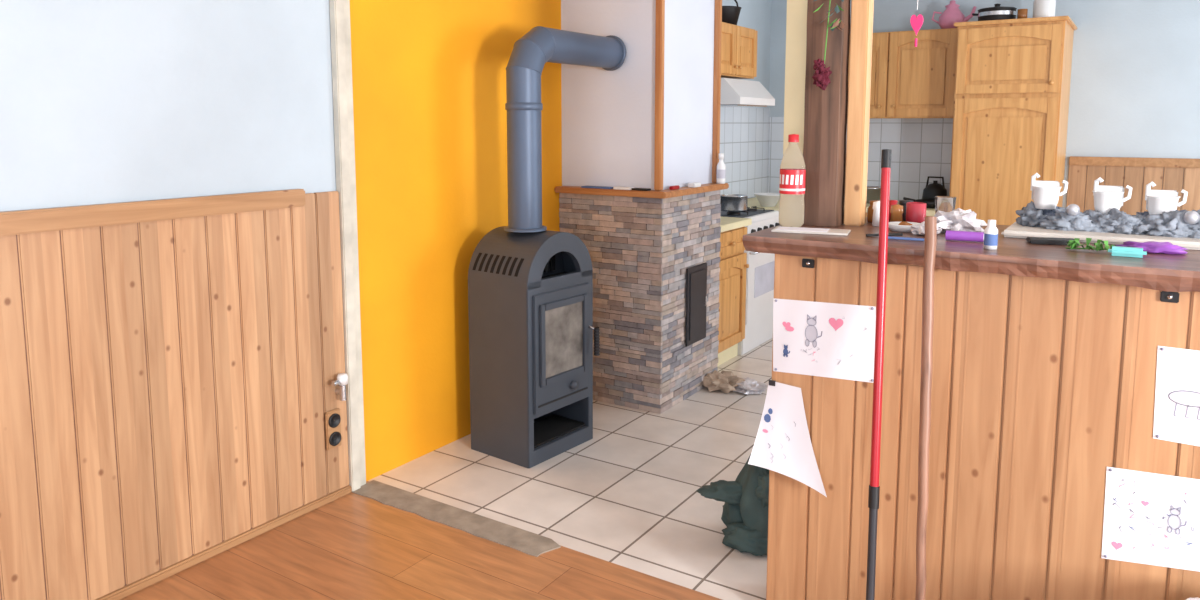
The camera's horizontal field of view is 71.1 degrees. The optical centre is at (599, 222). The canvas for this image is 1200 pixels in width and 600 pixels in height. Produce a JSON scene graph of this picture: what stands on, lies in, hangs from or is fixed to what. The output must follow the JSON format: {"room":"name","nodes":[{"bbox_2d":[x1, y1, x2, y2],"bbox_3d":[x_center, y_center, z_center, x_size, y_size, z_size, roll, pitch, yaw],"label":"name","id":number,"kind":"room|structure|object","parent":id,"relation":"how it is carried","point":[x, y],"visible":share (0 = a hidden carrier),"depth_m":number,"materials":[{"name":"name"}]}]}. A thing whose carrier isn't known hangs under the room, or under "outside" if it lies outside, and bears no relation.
{"room":"kitchen","nodes":[
{"label":"kitchen","id":0,"kind":"room"},
{"bbox_2d":[0,0,770,480],"bbox_3d":[-0.928,-0.200,3.585,0.120,2.550,8.400,4,8,33],"label":"wall","id":1,"kind":"structure","parent":0,"point":[102,101],"depth_m":3.31,"materials":[{"name":"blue paint"}]},
{"bbox_2d":[0,189,305,235],"bbox_3d":[-2.131,0.089,1.603,0.040,0.065,3.729,4,8,33],"label":"trim","id":2,"kind":"structure","parent":1,"relation":"attached to","point":[17,222],"depth_m":2.63,"materials":[{"name":"brown wood"}]},
{"bbox_2d":[0,191,348,599],"bbox_3d":[-2.093,0.670,1.749,0.022,1.215,3.899,4,8,33],"label":"wainscot","id":3,"kind":"structure","parent":1,"relation":"attached to","point":[167,391],"depth_m":2.73,"materials":[{"name":"brown wood"}]},
{"bbox_2d":[325,408,340,449],"bbox_3d":[-1.056,0.819,3.334,0.021,0.155,0.070,4,8,33],"label":"wall socket","id":4,"kind":"object","parent":3,"relation":"attached to","point":[332,418],"visible":1,"depth_m":3.33,"materials":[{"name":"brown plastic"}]},
{"bbox_2d":[331,373,347,400],"bbox_3d":[-1.032,0.650,3.317,0.058,0.105,0.072,4,8,33],"label":"radiator valve","id":5,"kind":"object","parent":3,"relation":"attached to","point":[342,378],"visible":1,"depth_m":3.31,"materials":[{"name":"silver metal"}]},
{"bbox_2d":[95,485,351,599],"bbox_3d":[-2.087,1.279,1.818,0.035,0.030,3.899,4,8,33],"label":"baseboard","id":6,"kind":"structure","parent":1,"relation":"attached to","point":[118,594],"depth_m":2.95,"materials":[{"name":"brown wood"}]},
{"bbox_2d":[329,0,365,490],"bbox_3d":[-1.002,-0.170,3.328,0.035,2.550,0.085,4,8,33],"label":"trim","id":7,"kind":"structure","parent":1,"relation":"attached to","point":[340,29],"depth_m":3.34,"materials":[{"name":"white paint"}]},
{"bbox_2d":[721,22,757,78],"bbox_3d":[0.780,-1.159,5.674,0.361,0.340,0.730,4,8,33],"label":"upper cabinet","id":8,"kind":"object","parent":1,"relation":"attached to","point":[738,43],"visible":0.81,"depth_m":5.63,"materials":[{"name":"brown wood"}]},
{"bbox_2d":[722,0,740,24],"bbox_3d":[0.844,-1.454,5.759,0.250,0.225,0.250,4,8,33],"label":"basket","id":9,"kind":"object","parent":8,"relation":"on","point":[730,14],"visible":0.3,"depth_m":5.67,"materials":[{"name":"black metal"}]},
{"bbox_2d":[720,107,769,197],"bbox_3d":[0.795,-0.485,6.105,0.008,0.720,2.270,4,8,33],"label":"wall tiles","id":10,"kind":"structure","parent":1,"relation":"attached to","point":[744,132],"depth_m":6.64,"materials":[{"name":"white tile"}]},
{"bbox_2d":[720,78,774,106],"bbox_3d":[0.862,-0.885,5.731,0.468,0.178,0.600,4,8,33],"label":"range hood","id":11,"kind":"object","parent":1,"relation":"attached to","point":[734,92],"visible":0.58,"depth_m":5.52,"materials":[{"name":"white metal"}]},
{"bbox_2d":[120,481,721,599],"bbox_3d":[0.137,1.487,0.454,5.270,0.060,4.010,4,8,33],"label":"floor","id":12,"kind":"structure","parent":0,"point":[353,546],"depth_m":2.85,"materials":[{"name":"brown wood"}]},
{"bbox_2d":[352,480,560,556],"bbox_3d":[-0.576,1.125,3.225,0.990,0.004,0.130,4,8,33],"label":"threshold strip","id":13,"kind":"object","parent":12,"relation":"on","point":[527,542],"visible":1,"depth_m":3.20,"materials":[{"name":"stone"}]},
{"bbox_2d":[866,149,891,599],"bbox_3d":[0.701,0.539,2.106,0.084,1.432,0.398,3,7,24],"label":"broom","id":14,"kind":"object","parent":12,"relation":"on","point":[874,488],"visible":1,"depth_m":2.16,"materials":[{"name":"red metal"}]},
{"bbox_2d":[915,216,936,599],"bbox_3d":[0.808,0.624,2.096,0.031,1.265,0.278,2,7,16],"label":"wooden stick","id":15,"kind":"object","parent":12,"relation":"on","point":[930,222],"visible":1,"depth_m":2.10,"materials":[{"name":"brown wood"}]},
{"bbox_2d":[368,338,772,599],"bbox_3d":[2.424,1.070,3.951,5.270,0.060,4.390,4,8,33],"label":"floor","id":16,"kind":"structure","parent":0,"point":[626,496],"depth_m":3.49,"materials":[{"name":"tile"}]},
{"bbox_2d":[468,226,599,467],"bbox_3d":[-0.288,0.537,3.875,0.434,1.018,0.450,5,9,38],"label":"wood stove","id":17,"kind":"object","parent":16,"relation":"on","point":[530,294],"visible":0.97,"depth_m":3.75,"materials":[{"name":"metal"}]},
{"bbox_2d":[504,26,625,231],"bbox_3d":[-0.166,-0.459,4.006,0.194,0.924,0.827,4,8,33],"label":"pipe","id":18,"kind":"object","parent":17,"relation":"on","point":[540,45],"visible":1,"depth_m":3.71,"materials":[{"name":"metal"}]},
{"bbox_2d":[559,190,720,413],"bbox_3d":[0.235,0.378,4.752,0.643,1.125,0.703,4,8,33],"label":"chimney","id":19,"kind":"object","parent":16,"relation":"on","point":[641,250],"depth_m":4.44,"materials":[{"name":"brown stone"}]},
{"bbox_2d":[685,262,706,346],"bbox_3d":[0.539,0.444,4.600,0.034,0.430,0.240,4,8,33],"label":"door","id":20,"kind":"structure","parent":19,"relation":"in","point":[696,276],"depth_m":4.58,"materials":[{"name":"grey metal"}]},
{"bbox_2d":[696,454,768,555],"bbox_3d":[0.560,0.981,3.015,0.346,0.334,0.299,-3,8,-27],"label":"cloth bag","id":21,"kind":"object","parent":16,"relation":"on","point":[746,498],"visible":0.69,"depth_m":2.97,"materials":[{"name":"fabric"}]},
{"bbox_2d":[703,370,767,394],"bbox_3d":[0.760,0.888,4.740,0.374,0.107,0.220,0,7,4],"label":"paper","id":22,"kind":"object","parent":16,"relation":"on","point":[724,381],"visible":1,"depth_m":4.70,"materials":[{"name":"paper"}]},
{"bbox_2d":[718,201,778,365],"bbox_3d":[0.876,0.369,5.781,0.601,0.900,1.650,4,8,33],"label":"base cabinet","id":23,"kind":"object","parent":16,"relation":"on","point":[733,259],"visible":0.3,"depth_m":5.22,"materials":[{"name":"brown wood"}]},
{"bbox_2d":[754,193,779,206],"bbox_3d":[1.220,-0.167,6.087,0.210,0.090,0.210,4,8,33],"label":"mixing bowl","id":24,"kind":"object","parent":23,"relation":"on","point":[765,199],"visible":0.94,"depth_m":6.03,"materials":[{"name":"white ceramic"}]},
{"bbox_2d":[720,206,779,354],"bbox_3d":[0.880,0.356,5.783,0.603,0.926,0.600,4,8,33],"label":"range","id":25,"kind":"object","parent":16,"relation":"on","point":[760,272],"visible":0.37,"depth_m":5.59,"materials":[{"name":"white metal"}]},
{"bbox_2d":[720,194,747,211],"bbox_3d":[0.885,-0.132,5.554,0.188,0.100,0.188,4,8,33],"label":"saucepan","id":26,"kind":"object","parent":25,"relation":"on","point":[729,202],"visible":0.96,"depth_m":5.48,"materials":[{"name":"silver metal"}]},
{"bbox_2d":[748,197,934,216],"bbox_3d":[1.891,0.289,6.458,1.535,0.900,0.623,4,8,33],"label":"base cabinet","id":27,"kind":"object","parent":16,"relation":"on","point":[929,211],"visible":0.02,"depth_m":5.94,"materials":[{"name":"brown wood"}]},
{"bbox_2d":[866,186,880,203],"bbox_3d":[2.043,-0.210,6.324,0.230,0.120,0.230,4,8,33],"label":"mixing bowl","id":28,"kind":"object","parent":27,"relation":"on","point":[873,192],"visible":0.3,"depth_m":6.25,"materials":[{"name":"silver metal"}]},
{"bbox_2d":[903,197,934,208],"bbox_3d":[2.341,-0.145,5.994,0.271,0.070,0.220,-2,7,-15],"label":"frying pan","id":29,"kind":"object","parent":27,"relation":"on","point":[930,203],"visible":0.64,"depth_m":6.04,"materials":[{"name":"black metal"}]},
{"bbox_2d":[922,176,946,198],"bbox_3d":[2.483,-0.241,6.225,0.180,0.206,0.180,4,8,33],"label":"kettle","id":30,"kind":"object","parent":27,"relation":"on","point":[930,191],"visible":0.75,"depth_m":6.18,"materials":[{"name":"black metal"}]},
{"bbox_2d":[742,217,1199,599],"bbox_3d":[1.693,0.672,2.070,2.632,1.175,0.741,4,8,33],"label":"counter","id":31,"kind":"object","parent":16,"relation":"on","point":[1045,355],"depth_m":2.18,"materials":[{"name":"brown wood"}]},
{"bbox_2d":[748,380,826,496],"bbox_3d":[0.552,0.625,2.440,0.228,0.302,0.074,4,8,33],"label":"drawing","id":32,"kind":"object","parent":31,"relation":"attached to","point":[783,445],"visible":1,"depth_m":2.47,"materials":[{"name":"paper"}]},
{"bbox_2d":[779,134,805,226],"bbox_3d":[0.602,-0.133,2.628,0.079,0.290,0.080,4,8,33],"label":"plastic bottle","id":33,"kind":"object","parent":31,"relation":"on","point":[792,176],"visible":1,"depth_m":2.60,"materials":[{"name":"white plastic"}]},
{"bbox_2d":[783,0,807,154],"bbox_3d":[0.658,-0.689,2.724,0.078,1.375,0.090,4,8,33],"label":"post","id":34,"kind":"object","parent":31,"relation":"on","point":[796,21],"visible":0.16,"depth_m":2.71,"materials":[{"name":"paint"}]},
{"bbox_2d":[771,226,850,235],"bbox_3d":[0.633,0.023,2.519,0.220,0.007,0.100,3,7,21],"label":"magazine","id":35,"kind":"object","parent":31,"relation":"on","point":[803,230],"visible":1,"depth_m":2.50,"materials":[{"name":"paper"}]},
{"bbox_2d":[773,298,875,382],"bbox_3d":[0.635,0.334,2.394,0.304,0.230,0.004,4,8,33],"label":"drawing","id":36,"kind":"object","parent":31,"relation":"attached to","point":[821,339],"visible":1,"depth_m":2.39,"materials":[{"name":"paper"}]},
{"bbox_2d":[803,0,849,226],"bbox_3d":[0.714,-0.678,2.624,0.116,1.375,0.105,4,8,33],"label":"timber post","id":37,"kind":"object","parent":31,"relation":"on","point":[825,111],"visible":0.91,"depth_m":2.63,"materials":[{"name":"brown wood"}]},
{"bbox_2d":[812,0,844,89],"bbox_3d":[0.693,-0.778,2.523,0.100,0.751,0.052,4,8,33],"label":"dried flowers","id":38,"kind":"object","parent":37,"relation":"hanging from","point":[821,78],"visible":1,"depth_m":2.56,"materials":[{"name":"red plant"}]},
{"bbox_2d":[844,0,873,225],"bbox_3d":[0.817,-0.676,2.615,0.055,1.375,0.060,4,8,33],"label":"timber post","id":39,"kind":"object","parent":31,"relation":"on","point":[861,27],"visible":1,"depth_m":2.63,"materials":[{"name":"beige wood"}]},
{"bbox_2d":[867,200,879,222],"bbox_3d":[0.909,-0.038,2.763,0.056,0.071,0.056,4,8,33],"label":"glass jar","id":40,"kind":"object","parent":31,"relation":"on","point":[870,208],"visible":0.4,"depth_m":2.75,"materials":[{"name":"brown glass"}]},
{"bbox_2d":[872,201,879,226],"bbox_3d":[0.883,-0.031,2.661,0.040,0.080,0.040,4,8,33],"label":"salt shaker","id":41,"kind":"object","parent":31,"relation":"on","point":[876,205],"visible":0.64,"depth_m":2.65,"materials":[{"name":"white ceramic"}]},
{"bbox_2d":[889,200,897,221],"bbox_3d":[0.949,-0.036,2.725,0.040,0.076,0.040,4,8,33],"label":"glass jar","id":42,"kind":"object","parent":31,"relation":"on","point":[891,202],"visible":0.37,"depth_m":2.71,"materials":[{"name":"red paint"}]},
{"bbox_2d":[866,233,923,240],"bbox_3d":[0.832,0.041,2.364,0.113,0.008,0.127,-1,7,-12],"label":"pens","id":43,"kind":"object","parent":31,"relation":"on","point":[890,235],"visible":0.88,"depth_m":2.35,"materials":[{"name":"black plastic"}]},
{"bbox_2d":[890,204,903,221],"bbox_3d":[0.936,-0.025,2.651,0.040,0.070,0.040,4,8,33],"label":"salt shaker","id":44,"kind":"object","parent":31,"relation":"on","point":[896,210],"visible":0.73,"depth_m":2.63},
{"bbox_2d":[888,221,919,231],"bbox_3d":[0.924,0.009,2.543,0.110,0.029,0.110,4,8,33],"label":"dish","id":45,"kind":"object","parent":31,"relation":"on","point":[904,226],"visible":0.8,"depth_m":2.52,"materials":[{"name":"white ceramic"}]},
{"bbox_2d":[899,200,912,220],"bbox_3d":[1.008,-0.039,2.770,0.056,0.071,0.056,4,8,33],"label":"glass jar","id":46,"kind":"object","parent":31,"relation":"on","point":[901,202],"visible":0.36,"depth_m":2.75,"materials":[{"name":"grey glass"}]},
{"bbox_2d":[906,202,925,222],"bbox_3d":[1.007,-0.029,2.676,0.060,0.072,0.060,4,8,33],"label":"candle","id":47,"kind":"object","parent":31,"relation":"on","point":[915,211],"visible":0.72,"depth_m":2.65,"materials":[{"name":"wax"}]},
{"bbox_2d":[935,196,955,213],"bbox_3d":[1.102,-0.039,2.685,0.064,0.090,0.064,4,8,33],"label":"glass tumbler","id":48,"kind":"object","parent":31,"relation":"on","point":[942,203],"visible":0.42,"depth_m":2.66,"materials":[{"name":"clear glass"}]},
{"bbox_2d":[910,208,986,234],"bbox_3d":[1.018,-0.006,2.470,0.222,0.076,0.133,-1,7,-7],"label":"wrapper","id":49,"kind":"object","parent":31,"relation":"on","point":[958,219],"visible":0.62,"depth_m":2.45,"materials":[{"name":"paper"}]},
{"bbox_2d":[945,230,983,241],"bbox_3d":[1.015,0.037,2.314,0.116,0.028,0.028,3,8,27],"label":"marker","id":50,"kind":"object","parent":31,"relation":"on","point":[950,235],"visible":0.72,"depth_m":2.31,"materials":[{"name":"plastic"}]},
{"bbox_2d":[984,220,997,249],"bbox_3d":[1.013,0.029,2.175,0.033,0.076,0.033,4,8,33],"label":"glue bottle","id":51,"kind":"object","parent":31,"relation":"on","point":[991,232],"visible":1,"depth_m":2.16,"materials":[{"name":"white plastic"}]},
{"bbox_2d":[1026,237,1079,244],"bbox_3d":[1.226,0.049,2.278,0.120,0.012,0.060,2,7,16],"label":"phone","id":52,"kind":"object","parent":31,"relation":"on","point":[1033,240],"visible":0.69,"depth_m":2.26,"materials":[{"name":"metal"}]},
{"bbox_2d":[1066,238,1115,251],"bbox_3d":[1.258,0.055,2.142,0.124,0.028,0.091,4,8,33],"label":"leaf sprig","id":53,"kind":"object","parent":31,"relation":"on","point":[1073,243],"visible":0.92,"depth_m":2.14,"materials":[{"name":"green plant"}]},
{"bbox_2d":[1001,173,1199,249],"bbox_3d":[1.530,-0.037,2.297,0.746,0.179,0.260,4,8,33],"label":"decoration","id":54,"kind":"object","parent":31,"relation":"on","point":[1162,221],"visible":1,"depth_m":2.34,"materials":[{"name":"white ceramic"}]},
{"bbox_2d":[1108,246,1146,257],"bbox_3d":[1.290,0.070,2.055,0.080,0.022,0.035,4,8,33],"label":"soap","id":55,"kind":"object","parent":31,"relation":"on","point":[1116,250],"visible":1,"depth_m":2.05,"materials":[{"name":"plastic"}]},
{"bbox_2d":[1101,467,1199,571],"bbox_3d":[1.352,0.708,1.970,0.295,0.252,0.004,4,8,33],"label":"drawing","id":56,"kind":"object","parent":31,"relation":"attached to","point":[1150,518],"visible":1,"depth_m":2.00,"materials":[{"name":"paper"}]},
{"bbox_2d":[1116,241,1188,253],"bbox_3d":[1.395,0.059,2.132,0.165,0.026,0.092,4,8,33],"label":"cloth","id":57,"kind":"object","parent":31,"relation":"on","point":[1149,246],"visible":0.84,"depth_m":2.10,"materials":[{"name":"fabric"}]},
{"bbox_2d":[1153,346,1199,445],"bbox_3d":[1.424,0.407,1.887,0.300,0.225,0.004,4,8,33],"label":"drawing","id":58,"kind":"object","parent":31,"relation":"attached to","point":[1177,392],"visible":1,"depth_m":1.94,"materials":[{"name":"paper"}]},
{"bbox_2d":[949,16,1076,224],"bbox_3d":[2.789,-0.259,5.750,0.665,2.155,0.730,4,8,33],"label":"tall cabinet","id":59,"kind":"object","parent":16,"relation":"on","point":[1013,76],"visible":0.7,"depth_m":5.43,"materials":[{"name":"brown wood"}]},
{"bbox_2d":[972,3,1016,20],"bbox_3d":[2.646,-1.397,5.611,0.244,0.135,0.248,-1,7,-4],"label":"cooking pot","id":60,"kind":"object","parent":59,"relation":"on","point":[998,12],"visible":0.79,"depth_m":5.51,"materials":[{"name":"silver metal"}]},
{"bbox_2d":[1017,9,1027,18],"bbox_3d":[2.756,-1.354,5.481,0.060,0.082,0.060,4,8,33],"label":"spice jar","id":61,"kind":"object","parent":59,"relation":"on","point":[1022,13],"visible":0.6,"depth_m":5.46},
{"bbox_2d":[1033,0,1055,17],"bbox_3d":[2.884,-1.403,5.452,0.130,0.185,0.130,4,8,33],"label":"storage jar","id":62,"kind":"object","parent":59,"relation":"on","point":[1041,8],"visible":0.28,"depth_m":5.40,"materials":[{"name":"white ceramic"}]},
{"bbox_2d":[561,0,714,189],"bbox_3d":[0.221,-0.907,4.617,0.600,1.390,0.650,4,8,33],"label":"chimney","id":63,"kind":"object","parent":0,"point":[608,117],"depth_m":4.40,"materials":[{"name":"white paint"}]},
{"bbox_2d":[555,183,728,198],"bbox_3d":[0.245,-0.196,4.665,0.680,0.032,0.765,4,8,33],"label":"shelf","id":64,"kind":"object","parent":63,"relation":"attached to","point":[667,193],"visible":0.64,"depth_m":4.37,"materials":[{"name":"orange wood"}]},
{"bbox_2d":[581,186,650,190],"bbox_3d":[0.082,-0.182,4.358,0.400,0.012,0.055,4,8,33],"label":"leaflets","id":65,"kind":"object","parent":64,"relation":"on","point":[597,187],"visible":1,"depth_m":4.32,"materials":[{"name":"white paper"}]},
{"bbox_2d":[669,185,679,189],"bbox_3d":[0.385,-0.183,4.338,0.020,0.018,0.080,4,8,33],"label":"lighter","id":66,"kind":"object","parent":64,"relation":"on","point":[675,186],"visible":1,"depth_m":4.32,"materials":[{"name":"red paint"}]},
{"bbox_2d":[688,182,700,187],"bbox_3d":[0.506,-0.204,4.496,0.040,0.022,0.080,4,8,33],"label":"box","id":67,"kind":"object","parent":64,"relation":"on","point":[695,184],"visible":1,"depth_m":4.47,"materials":[{"name":"cardboard"}]},
{"bbox_2d":[716,153,725,183],"bbox_3d":[0.683,-0.308,4.740,0.051,0.172,0.051,4,8,33],"label":"spray bottle","id":68,"kind":"object","parent":64,"relation":"on","point":[721,168],"visible":1,"depth_m":4.72,"materials":[{"name":"white plastic"}]},
{"bbox_2d":[654,0,721,190],"bbox_3d":[0.478,-0.888,4.449,0.036,1.389,0.684,5,8,34],"label":"trim","id":69,"kind":"structure","parent":63,"relation":"attached to","point":[660,4],"depth_m":4.24,"materials":[{"name":"orange wood"}]},
{"bbox_2d":[769,0,1199,211],"bbox_3d":[3.652,-0.449,5.675,5.510,2.550,0.120,4,8,33],"label":"wall","id":70,"kind":"structure","parent":0,"point":[1135,82],"depth_m":5.65,"materials":[{"name":"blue paint"}]},
{"bbox_2d":[768,117,952,200],"bbox_3d":[2.062,-0.512,6.631,1.540,0.650,0.008,4,8,33],"label":"wall tiles","id":71,"kind":"structure","parent":70,"relation":"attached to","point":[921,148],"depth_m":6.45,"materials":[{"name":"white tile"}]},
{"bbox_2d":[848,28,957,117],"bbox_3d":[2.180,-1.090,6.237,0.970,0.620,0.402,4,8,33],"label":"upper cabinet","id":72,"kind":"object","parent":70,"relation":"attached to","point":[908,81],"visible":0.68,"depth_m":6.00,"materials":[{"name":"brown wood"}]},
{"bbox_2d":[932,0,976,28],"bbox_3d":[2.494,-1.470,5.933,0.170,0.205,0.259,-3,8,-27],"label":"teapot","id":73,"kind":"object","parent":72,"relation":"on","point":[952,14],"visible":0.86,"depth_m":5.89,"materials":[{"name":"ceramic"}]},
{"bbox_2d":[1066,156,1199,214],"bbox_3d":[4.540,0.266,5.085,3.049,1.270,0.035,4,8,33],"label":"wainscot","id":74,"kind":"structure","parent":70,"relation":"attached to","point":[1174,169],"depth_m":5.64,"materials":[{"name":"brown wood"}]},
{"bbox_3d":[1.332,-1.342,1.971,5.270,0.100,8.400,4,8,33],"label":"ceiling","id":75,"kind":"structure","parent":0,"visible":0},
{"bbox_2d":[910,0,922,46],"bbox_3d":[0.959,-0.943,2.503,0.036,0.820,0.010,4,8,33],"label":"heart","id":76,"kind":"object","parent":75,"relation":"hanging from","point":[916,22],"visible":1,"depth_m":2.54,"materials":[{"name":"pink ceramic"}]}
]}

